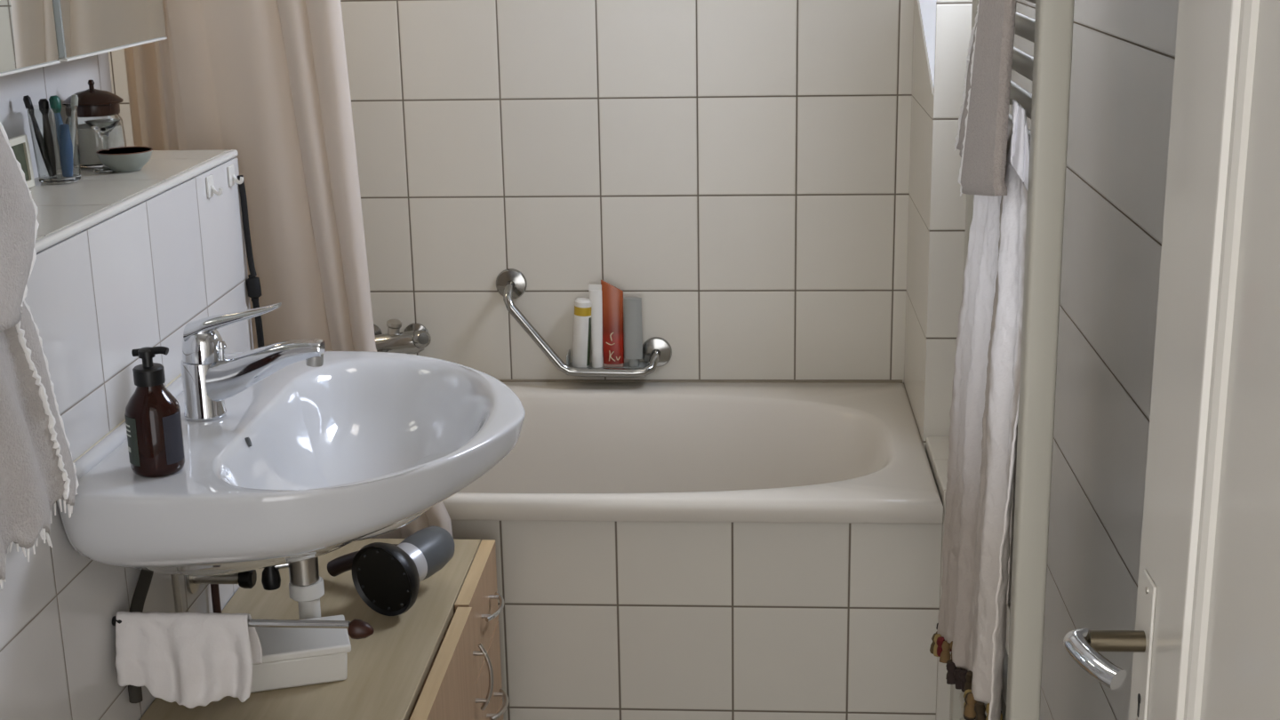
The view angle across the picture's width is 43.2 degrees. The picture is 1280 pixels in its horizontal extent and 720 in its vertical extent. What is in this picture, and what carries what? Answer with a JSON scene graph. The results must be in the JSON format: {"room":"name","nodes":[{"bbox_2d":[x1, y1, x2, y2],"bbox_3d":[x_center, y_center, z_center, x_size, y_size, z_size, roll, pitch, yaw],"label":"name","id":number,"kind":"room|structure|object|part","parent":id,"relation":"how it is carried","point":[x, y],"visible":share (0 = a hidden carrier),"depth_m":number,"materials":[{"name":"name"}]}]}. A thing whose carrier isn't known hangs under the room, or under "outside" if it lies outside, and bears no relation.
{"room":"bathroom","nodes":[
{"label":"bathroom","id":0,"kind":"room"},
{"bbox_2d":[0,52,111,177],"bbox_3d":[-1.133,0.017,1.030,0.360,2.500,3.265,0,16,4],"label":"wall","id":1,"kind":"structure","parent":0,"point":[64,79],"depth_m":2.33,"materials":[{"name":"tile"}]},
{"bbox_2d":[0,0,167,76],"bbox_3d":[-0.839,-0.659,1.870,0.109,0.660,1.183,0,16,4],"label":"upper cabinet","id":2,"kind":"object","parent":1,"relation":"attached to","point":[35,34],"visible":1,"depth_m":2.17,"materials":[{"name":"white mirror"}]},
{"bbox_3d":[-0.794,-0.660,1.862,0.016,0.656,0.384,0,16,4],"label":"mirror door","id":3,"kind":"part","parent":2,"relation":"part of","materials":[{"name":"silver metal"}]},
{"bbox_3d":[-0.766,-0.769,2.252,0.016,0.656,0.381,0,16,4],"label":"mirror door","id":4,"kind":"part","parent":2,"relation":"part of","materials":[{"name":"silver metal"}]},
{"bbox_2d":[29,149,229,239],"bbox_3d":[-0.855,0.108,1.014,0.197,0.012,3.222,0,16,4],"label":"shelf","id":5,"kind":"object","parent":1,"relation":"attached to","point":[59,205],"depth_m":2.21,"materials":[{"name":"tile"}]},
{"bbox_2d":[8,135,35,188],"bbox_3d":[-0.845,-0.263,2.183,0.010,0.070,0.091,0,16,4],"label":"picture frame","id":6,"kind":"object","parent":5,"relation":"on","point":[20,146],"visible":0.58,"depth_m":2.21,"materials":[{"name":"beige"}]},
{"bbox_2d":[11,143,29,181],"bbox_3d":[-0.847,-0.263,2.183,0.005,0.054,0.076,0,16,4],"label":"picture","id":7,"kind":"object","parent":6,"relation":"attached to","point":[21,150],"depth_m":2.21},
{"bbox_2d":[25,104,80,183],"bbox_3d":[-0.815,-0.301,2.256,0.067,0.104,0.067,0,16,4],"label":"glass","id":8,"kind":"object","parent":5,"relation":"on","point":[54,132],"visible":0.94,"depth_m":2.23,"materials":[{"name":"clear"}]},
{"bbox_2d":[23,95,33,109],"bbox_3d":[-0.834,-0.310,2.243,0.036,0.113,0.010,4,16,19],"label":"toothbrush","id":9,"kind":"object","parent":8,"relation":"in","point":[27,100],"visible":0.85,"depth_m":2.23,"materials":[{"name":"black plastic"}]},
{"bbox_2d":[38,98,49,109],"bbox_3d":[-0.825,-0.310,2.252,0.014,0.106,0.016,0,16,4],"label":"toothbrush","id":10,"kind":"object","parent":8,"relation":"in","point":[43,103],"visible":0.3,"depth_m":2.23,"materials":[{"name":"grey"}]},
{"bbox_2d":[48,95,61,108],"bbox_3d":[-0.807,-0.313,2.253,0.021,0.111,0.016,0,16,4],"label":"toothbrush","id":11,"kind":"object","parent":8,"relation":"in","point":[54,100],"visible":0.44,"depth_m":2.23,"materials":[{"name":"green plastic"}]},
{"bbox_2d":[70,94,78,106],"bbox_3d":[-0.795,-0.316,2.264,0.029,0.111,0.010,2,16,10],"label":"toothbrush","id":12,"kind":"object","parent":8,"relation":"in","point":[74,99],"visible":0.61,"depth_m":2.25,"materials":[{"name":"white plastic"}]},
{"bbox_2d":[62,79,126,167],"bbox_3d":[-0.809,-0.353,2.400,0.086,0.126,0.086,0,16,4],"label":"lidded jar","id":13,"kind":"object","parent":5,"relation":"on","point":[93,103],"visible":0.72,"depth_m":2.37,"materials":[{"name":"clear glass"}]},
{"bbox_3d":[-0.809,-0.389,2.390,0.086,0.051,0.086,0,16,4],"label":"lid","id":14,"kind":"part","parent":13,"relation":"part of","materials":[{"name":"brown ceramic"}]},
{"bbox_2d":[84,118,120,172],"bbox_3d":[-0.776,-0.311,2.347,0.050,0.072,0.050,0,16,4],"label":"egg cup","id":15,"kind":"object","parent":5,"relation":"on","point":[103,127],"visible":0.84,"depth_m":2.34,"materials":[{"name":"clear glass"}]},
{"bbox_2d":[96,146,152,172],"bbox_3d":[-0.750,-0.291,2.356,0.080,0.029,0.080,0,16,4],"label":"bowl","id":16,"kind":"object","parent":5,"relation":"on","point":[121,159],"visible":0.99,"depth_m":2.33,"materials":[{"name":"ceramic"}]},
{"bbox_2d":[0,157,254,719],"bbox_3d":[-0.839,0.670,1.170,0.209,1.156,3.222,0,16,4],"label":"wall","id":17,"kind":"structure","parent":0,"point":[134,278],"depth_m":2.02,"materials":[{"name":"tile"}]},
{"bbox_2d":[0,122,79,589],"bbox_3d":[-0.652,-0.082,1.554,0.034,0.653,0.391,0,16,4],"label":"bath towel","id":18,"kind":"object","parent":17,"relation":"hanging from","point":[37,468],"visible":1,"depth_m":1.67,"materials":[{"name":"grey fabric"}]},
{"bbox_2d":[34,149,238,253],"bbox_3d":[-0.750,0.107,1.007,0.014,0.012,3.224,0,16,4],"label":"trim","id":19,"kind":"structure","parent":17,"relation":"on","point":[62,234],"depth_m":2.11,"materials":[{"name":"white plastic"}]},
{"bbox_2d":[128,569,153,703],"bbox_3d":[-0.654,0.338,2.141,0.018,0.187,0.138,0,16,4],"label":"strap","id":20,"kind":"object","parent":17,"relation":"attached to","point":[142,587],"visible":0.38,"depth_m":2.11,"materials":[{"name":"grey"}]},
{"bbox_2d":[170,574,183,612],"bbox_3d":[-0.647,0.299,2.240,0.011,0.273,0.034,0,16,4],"label":"supply pipe","id":21,"kind":"object","parent":17,"relation":"attached to","point":[176,588],"visible":0.18,"depth_m":2.25,"materials":[{"name":"silver metal"}]},
{"bbox_2d":[205,174,223,198],"bbox_3d":[-0.635,-0.260,2.419,0.021,0.032,0.026,0,16,4],"label":"hook","id":22,"kind":"object","parent":17,"relation":"attached to","point":[211,190],"visible":1,"depth_m":2.42,"materials":[{"name":"white plastic"}]},
{"bbox_3d":[-0.643,-0.260,2.420,0.004,0.032,0.026,0,16,4],"label":"plate","id":23,"kind":"part","parent":22,"relation":"part of","materials":[{"name":"white plastic"}]},
{"bbox_2d":[210,584,221,613],"bbox_3d":[-0.635,0.254,2.400,0.012,0.273,0.036,0,16,4],"label":"supply hose","id":24,"kind":"object","parent":17,"relation":"attached to","point":[214,588],"visible":0.27,"depth_m":2.41,"materials":[{"name":"brown rubber"}]},
{"bbox_2d":[186,569,256,593],"bbox_3d":[-0.605,0.307,2.342,0.092,0.064,0.048,0,16,4],"label":"angle valve","id":25,"kind":"object","parent":17,"relation":"attached to","point":[245,580],"visible":0.68,"depth_m":2.33,"materials":[{"name":"silver metal"}]},
{"bbox_3d":[-0.569,0.315,2.341,0.020,0.030,0.032,0,16,4],"label":"valve knob","id":26,"kind":"part","parent":25,"relation":"part of","materials":[{"name":"black plastic"}]},
{"bbox_2d":[227,164,243,186],"bbox_3d":[-0.628,-0.288,2.518,0.021,0.032,0.026,0,16,4],"label":"hook","id":27,"kind":"object","parent":17,"relation":"attached to","point":[233,180],"visible":1,"depth_m":2.52,"materials":[{"name":"white plastic"}]},
{"bbox_3d":[-0.637,-0.288,2.518,0.004,0.032,0.026,0,16,4],"label":"plate","id":28,"kind":"part","parent":27,"relation":"part of","materials":[{"name":"white plastic"}]},
{"bbox_2d":[112,616,374,639],"bbox_3d":[-0.503,0.338,2.046,0.336,0.029,0.025,0,16,4],"label":"towel rail","id":29,"kind":"object","parent":17,"relation":"attached to","point":[357,628],"visible":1,"depth_m":2.03,"materials":[{"name":"silver metal"}]},
{"bbox_2d":[114,611,262,708],"bbox_3d":[-0.574,0.379,2.059,0.179,0.121,0.062,0,16,4],"label":"cloth","id":30,"kind":"object","parent":29,"relation":"hanging from","point":[190,660],"visible":1,"depth_m":2.04,"materials":[{"name":"white fabric"}]},
{"bbox_3d":[-0.503,0.333,2.045,0.276,0.011,0.010,0,16,4],"label":"chrome rod","id":31,"kind":"part","parent":29,"relation":"part of","materials":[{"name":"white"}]},
{"bbox_2d":[237,175,264,348],"bbox_3d":[-0.622,-0.133,2.597,0.024,0.328,0.022,11,20,37],"label":"power cable","id":32,"kind":"object","parent":17,"relation":"attached to","point":[252,283],"visible":0.89,"depth_m":2.59,"materials":[{"name":"black rubber"}]},
{"bbox_2d":[56,351,525,576],"bbox_3d":[-0.407,0.150,2.167,0.515,0.192,0.638,0,16,4],"label":"washbasin","id":33,"kind":"object","parent":17,"relation":"attached to","point":[305,462],"visible":0.95,"depth_m":2.03,"materials":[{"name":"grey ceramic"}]},
{"bbox_2d":[124,346,184,477],"bbox_3d":[-0.577,0.058,1.914,0.064,0.154,0.063,0,16,4],"label":"soap dispenser","id":34,"kind":"object","parent":33,"relation":"on","point":[152,413],"visible":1,"depth_m":1.90,"materials":[{"name":"brown glass"}]},
{"bbox_2d":[125,423,130,452],"bbox_3d":[-0.603,0.091,1.906,0.002,0.034,0.020,-11,18,-30],"label":"print","id":35,"kind":"object","parent":34,"relation":"attached to","point":[128,425],"depth_m":1.90,"materials":[{"name":"grey"}]},
{"bbox_2d":[180,302,325,421],"bbox_3d":[-0.508,0.000,2.119,0.194,0.153,0.055,0,16,4],"label":"mixer tap","id":36,"kind":"object","parent":33,"relation":"on","point":[209,377],"visible":1,"depth_m":2.10,"materials":[{"name":"silver metal"}]},
{"bbox_3d":[-0.547,-0.009,2.115,0.013,0.034,0.014,0,16,4],"label":"pop knob","id":37,"kind":"part","parent":36,"relation":"part of","materials":[{"name":"silver metal"}]},
{"bbox_3d":[-0.529,-0.048,2.107,0.124,0.054,0.042,0,16,4],"label":"lever","id":38,"kind":"part","parent":36,"relation":"part of","materials":[{"name":"silver metal"}]},
{"bbox_3d":[-0.493,0.015,2.122,0.165,0.089,0.046,0,16,4],"label":"spout","id":39,"kind":"part","parent":36,"relation":"part of","materials":[{"name":"silver metal"}]},
{"bbox_2d":[288,557,324,619],"bbox_3d":[-0.483,0.310,2.334,0.051,0.212,0.051,0,16,4],"label":"drain pipe","id":40,"kind":"object","parent":33,"relation":"attached to","point":[306,586],"visible":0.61,"depth_m":2.32,"materials":[{"name":"silver metal"}]},
{"bbox_2d":[261,563,288,590],"bbox_3d":[-0.526,0.279,2.319,0.040,0.100,0.027,-3,16,-8],"label":"stop cock","id":41,"kind":"object","parent":40,"relation":"attached to","point":[270,577],"visible":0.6,"depth_m":2.32,"materials":[{"name":"black plastic"}]},
{"bbox_2d":[123,0,452,538],"bbox_3d":[-0.618,-0.419,2.612,0.564,2.030,0.119,5,17,20],"label":"shower curtain","id":42,"kind":"object","parent":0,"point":[266,81],"visible":0.38,"depth_m":2.60,"materials":[{"name":"beige fabric"}]},
{"bbox_2d":[108,0,914,383],"bbox_3d":[-0.333,-0.634,3.308,1.798,2.500,0.100,0,16,4],"label":"wall","id":43,"kind":"structure","parent":0,"point":[739,170],"depth_m":3.30,"materials":[{"name":"tile"}]},
{"bbox_2d":[373,319,431,353],"bbox_3d":[-0.521,-0.021,3.358,0.172,0.116,0.158,0,16,4],"label":"mixer tap","id":44,"kind":"object","parent":43,"relation":"attached to","point":[415,338],"visible":0.58,"depth_m":3.36,"materials":[{"name":"silver metal"}]},
{"bbox_3d":[-0.453,-0.043,3.353,0.038,0.038,0.028,-8,17,-25],"label":"control knob","id":45,"kind":"part","parent":44,"relation":"part of","materials":[{"name":"silver metal"}]},
{"bbox_2d":[496,268,671,377],"bbox_3d":[-0.120,-0.077,3.355,0.367,0.216,0.081,0,16,4],"label":"grab bar","id":46,"kind":"object","parent":43,"relation":"attached to","point":[511,284],"visible":0.99,"depth_m":3.34,"materials":[{"name":"silver metal"}]},
{"bbox_2d":[572,297,591,367],"bbox_3d":[-0.121,-0.057,3.366,0.045,0.146,0.037,0,16,4],"label":"shampoo bottle","id":47,"kind":"object","parent":46,"relation":"on","point":[582,306],"visible":1,"depth_m":3.35,"materials":[{"name":"white plastic"}]},
{"bbox_2d":[588,284,603,367],"bbox_3d":[-0.090,-0.071,3.360,0.026,0.175,0.026,10,19,35],"label":"tube","id":48,"kind":"object","parent":46,"relation":"on","point":[595,290],"visible":1,"depth_m":3.35,"materials":[{"name":"white plastic"}]},
{"bbox_2d":[566,349,650,367],"bbox_3d":[-0.064,0.001,3.380,0.175,0.032,0.060,0,16,4],"label":"soap tray","id":49,"kind":"object","parent":46,"relation":"on","point":[646,353],"depth_m":3.39,"materials":[{"name":"grey plastic"}]},
{"bbox_2d":[600,280,623,367],"bbox_3d":[-0.057,-0.076,3.355,0.045,0.185,0.028,0,16,4],"label":"tube","id":50,"kind":"object","parent":46,"relation":"on","point":[612,296],"visible":1,"depth_m":3.35,"materials":[{"name":"orange plastic"}]},
{"bbox_2d":[624,296,642,367],"bbox_3d":[-0.014,-0.058,3.359,0.039,0.146,0.025,0,16,4],"label":"bottle","id":51,"kind":"object","parent":46,"relation":"on","point":[633,330],"visible":1,"depth_m":3.35,"materials":[{"name":"grey plastic"}]},
{"bbox_2d":[498,379,902,383],"bbox_3d":[-0.261,0.044,3.437,1.624,0.005,0.007,0,16,4],"label":"trim","id":52,"kind":"structure","parent":43,"relation":"attached to","point":[501,380],"depth_m":3.41,"materials":[{"name":"brown"}]},
{"bbox_2d":[450,520,942,719],"bbox_3d":[-0.272,0.519,2.866,1.824,0.515,0.012,0,16,4],"label":"bathtub surround","id":53,"kind":"structure","parent":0,"point":[597,620],"depth_m":2.81,"materials":[{"name":"tile"}]},
{"bbox_2d":[904,0,933,441],"bbox_3d":[0.548,-0.014,3.164,0.020,1.350,0.392,0,16,4],"label":"wall","id":54,"kind":"structure","parent":0,"point":[922,103],"depth_m":3.09,"materials":[{"name":"tile"}]},
{"bbox_2d":[922,0,972,449],"bbox_3d":[0.706,-0.580,3.042,0.352,2.500,0.500,0,16,4],"label":"wall pier","id":55,"kind":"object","parent":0,"point":[953,28],"visible":0.22,"depth_m":2.88,"materials":[{"name":"tile"}]},
{"bbox_2d":[919,0,935,84],"bbox_3d":[0.527,-1.000,2.889,0.008,1.002,0.392,0,16,4],"label":"window","id":56,"kind":"structure","parent":55,"relation":"attached to","point":[928,7],"depth_m":2.92,"materials":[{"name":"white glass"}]},
{"bbox_2d":[1008,0,1178,719],"bbox_3d":[0.631,-0.027,1.068,0.226,2.500,3.600,0,16,4],"label":"wall","id":57,"kind":"structure","parent":0,"point":[1124,51],"depth_m":2.02,"materials":[{"name":"tile"}]},
{"bbox_2d":[925,436,1009,719],"bbox_3d":[0.586,0.455,2.930,0.122,0.572,0.290,0,16,4],"label":"trim","id":58,"kind":"structure","parent":57,"relation":"attached to","point":[936,447],"depth_m":2.82,"materials":[{"name":"tile"}]},
{"bbox_2d":[949,0,1074,719],"bbox_3d":[0.487,-0.091,1.864,0.170,1.600,0.499,0,16,4],"label":"towel radiator","id":59,"kind":"object","parent":57,"relation":"attached to","point":[1047,107],"visible":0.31,"depth_m":1.64,"materials":[{"name":"metal"}]},
{"bbox_2d":[929,120,1030,719],"bbox_3d":[0.412,0.096,1.981,0.052,0.801,0.556,0,16,4],"label":"towel","id":60,"kind":"object","parent":59,"relation":"hanging from","point":[978,539],"visible":0.9,"depth_m":1.85,"materials":[{"name":"white fabric"}]},
{"bbox_2d":[954,0,1016,196],"bbox_3d":[0.364,-0.370,1.713,0.033,0.418,0.448,0,16,2],"label":"towel","id":61,"kind":"object","parent":59,"relation":"hanging from","point":[982,132],"visible":1,"depth_m":1.64,"materials":[{"name":"beige fabric"}]},
{"bbox_2d":[1009,99,1029,190],"bbox_3d":[0.383,-0.213,1.621,0.014,0.094,0.030,-10,18,-28],"label":"fold","id":62,"kind":"object","parent":59,"relation":"hanging from","point":[1020,141],"visible":0.98,"depth_m":1.62,"materials":[{"name":"white"}]},
{"bbox_3d":[-0.293,1.157,1.726,2.200,0.100,4.100,0,16,4],"label":"floor","id":63,"kind":"structure","parent":0,"visible":0},
{"bbox_2d":[408,607,493,719],"bbox_3d":[-0.449,0.699,2.263,0.413,0.500,0.598,0,16,4],"label":"drawer","id":64,"kind":"object","parent":63,"relation":"on","point":[448,692],"visible":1,"depth_m":2.35,"materials":[{"name":"brown wood"}]},
{"bbox_3d":[-0.284,0.668,2.248,0.022,0.437,0.588,0,16,4],"label":"door","id":65,"kind":"part","parent":64,"relation":"part of","materials":[{"name":"brown wood"}]},
{"bbox_3d":[-0.241,0.489,2.494,0.031,0.112,0.007,0,16,4],"label":"handle","id":66,"kind":"part","parent":64,"relation":"part of","materials":[{"name":"silver metal"}]},
{"bbox_2d":[452,539,508,719],"bbox_3d":[-0.422,0.580,2.684,0.407,0.500,0.270,0,16,4],"label":"drawer","id":67,"kind":"object","parent":63,"relation":"on","point":[478,591],"visible":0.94,"depth_m":2.64,"materials":[{"name":"brown wood"}]},
{"bbox_2d":[139,538,480,719],"bbox_3d":[-0.474,0.429,2.332,0.352,0.018,0.872,0,16,4],"label":"countertop","id":68,"kind":"structure","parent":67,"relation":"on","point":[388,669],"depth_m":2.33,"materials":[{"name":"brown wood"}]},
{"bbox_2d":[250,615,351,692],"bbox_3d":[-0.484,0.411,2.256,0.154,0.056,0.106,-5,16,-14],"label":"lidded box","id":69,"kind":"object","parent":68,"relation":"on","point":[292,657],"visible":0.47,"depth_m":2.22,"materials":[{"name":"white plastic"}]},
{"bbox_3d":[-0.485,0.390,2.250,0.154,0.012,0.106,-5,16,-14],"label":"lid","id":70,"kind":"part","parent":69,"relation":"part of","materials":[{"name":"white plastic"}]},
{"bbox_2d":[327,525,454,615],"bbox_3d":[-0.396,0.315,2.478,0.207,0.117,0.173,0,16,4],"label":"hair dryer","id":71,"kind":"object","parent":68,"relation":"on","point":[387,577],"visible":1,"depth_m":2.44,"materials":[{"name":"black plastic"}]},
{"bbox_2d":[351,542,419,615],"bbox_3d":[-0.376,0.326,2.437,0.117,0.117,0.052,8,18,29],"label":"diffuser","id":72,"kind":"object","parent":71,"relation":"attached to","point":[386,576],"depth_m":2.42,"materials":[{"name":"black plastic"}]},
{"bbox_3d":[-0.263,0.410,2.626,0.022,0.144,0.264,0,16,4],"label":"drawer","id":73,"kind":"part","parent":67,"relation":"part of","materials":[{"name":"brown wood"}]},
{"bbox_3d":[-0.261,0.552,2.665,0.022,0.145,0.264,0,16,4],"label":"drawer","id":74,"kind":"part","parent":67,"relation":"part of","materials":[{"name":"brown wood"}]},
{"bbox_3d":[-0.237,0.402,2.634,0.031,0.007,0.106,0,16,4],"label":"handle","id":75,"kind":"part","parent":67,"relation":"part of","materials":[{"name":"silver metal"}]},
{"bbox_3d":[-0.234,0.572,2.681,0.031,0.007,0.106,0,16,4],"label":"handle","id":76,"kind":"part","parent":67,"relation":"part of","materials":[{"name":"silver metal"}]},
{"bbox_3d":[-0.258,0.693,2.705,0.022,0.142,0.264,0,16,4],"label":"drawer","id":77,"kind":"part","parent":67,"relation":"part of","materials":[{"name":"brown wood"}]},
{"bbox_2d":[442,382,943,523],"bbox_3d":[-0.309,0.338,3.156,1.692,0.410,0.705,0,16,4],"label":"bathtub","id":78,"kind":"object","parent":63,"relation":"on","point":[837,452],"visible":0.31,"depth_m":3.29,"materials":[{"name":"beige ceramic"}]},
{"bbox_3d":[-0.320,0.137,0.546,2.050,2.500,0.100,0,16,4],"label":"wall","id":79,"kind":"structure","parent":0,"visible":0},
{"bbox_2d":[1063,0,1279,719],"bbox_3d":[0.399,0.233,1.026,0.113,2.010,0.828,0,16,4],"label":"door","id":80,"kind":"structure","parent":79,"relation":"in","point":[1204,642],"depth_m":1.22,"materials":[{"name":"grey paint"}]},
{"bbox_3d":[0.387,0.255,1.384,0.029,0.022,0.083,-4,16,-11],"label":"lever","id":81,"kind":"part","parent":80,"relation":"part of","materials":[{"name":"silver metal"}]},
{"bbox_3d":[0.441,0.257,1.411,0.003,0.145,0.040,0,16,4],"label":"handle plate","id":82,"kind":"part","parent":80,"relation":"part of","materials":[{"name":"grey paint"}]},
{"bbox_3d":[0.423,0.209,1.018,0.016,1.680,0.518,0,16,4],"label":"panel moulding","id":83,"kind":"part","parent":80,"relation":"part of","materials":[{"name":"grey paint"}]},
{"bbox_3d":[0.435,0.209,1.017,0.018,1.680,0.518,0,16,4],"label":"panel","id":84,"kind":"part","parent":80,"relation":"part of","materials":[{"name":"grey paint"}]}
]}

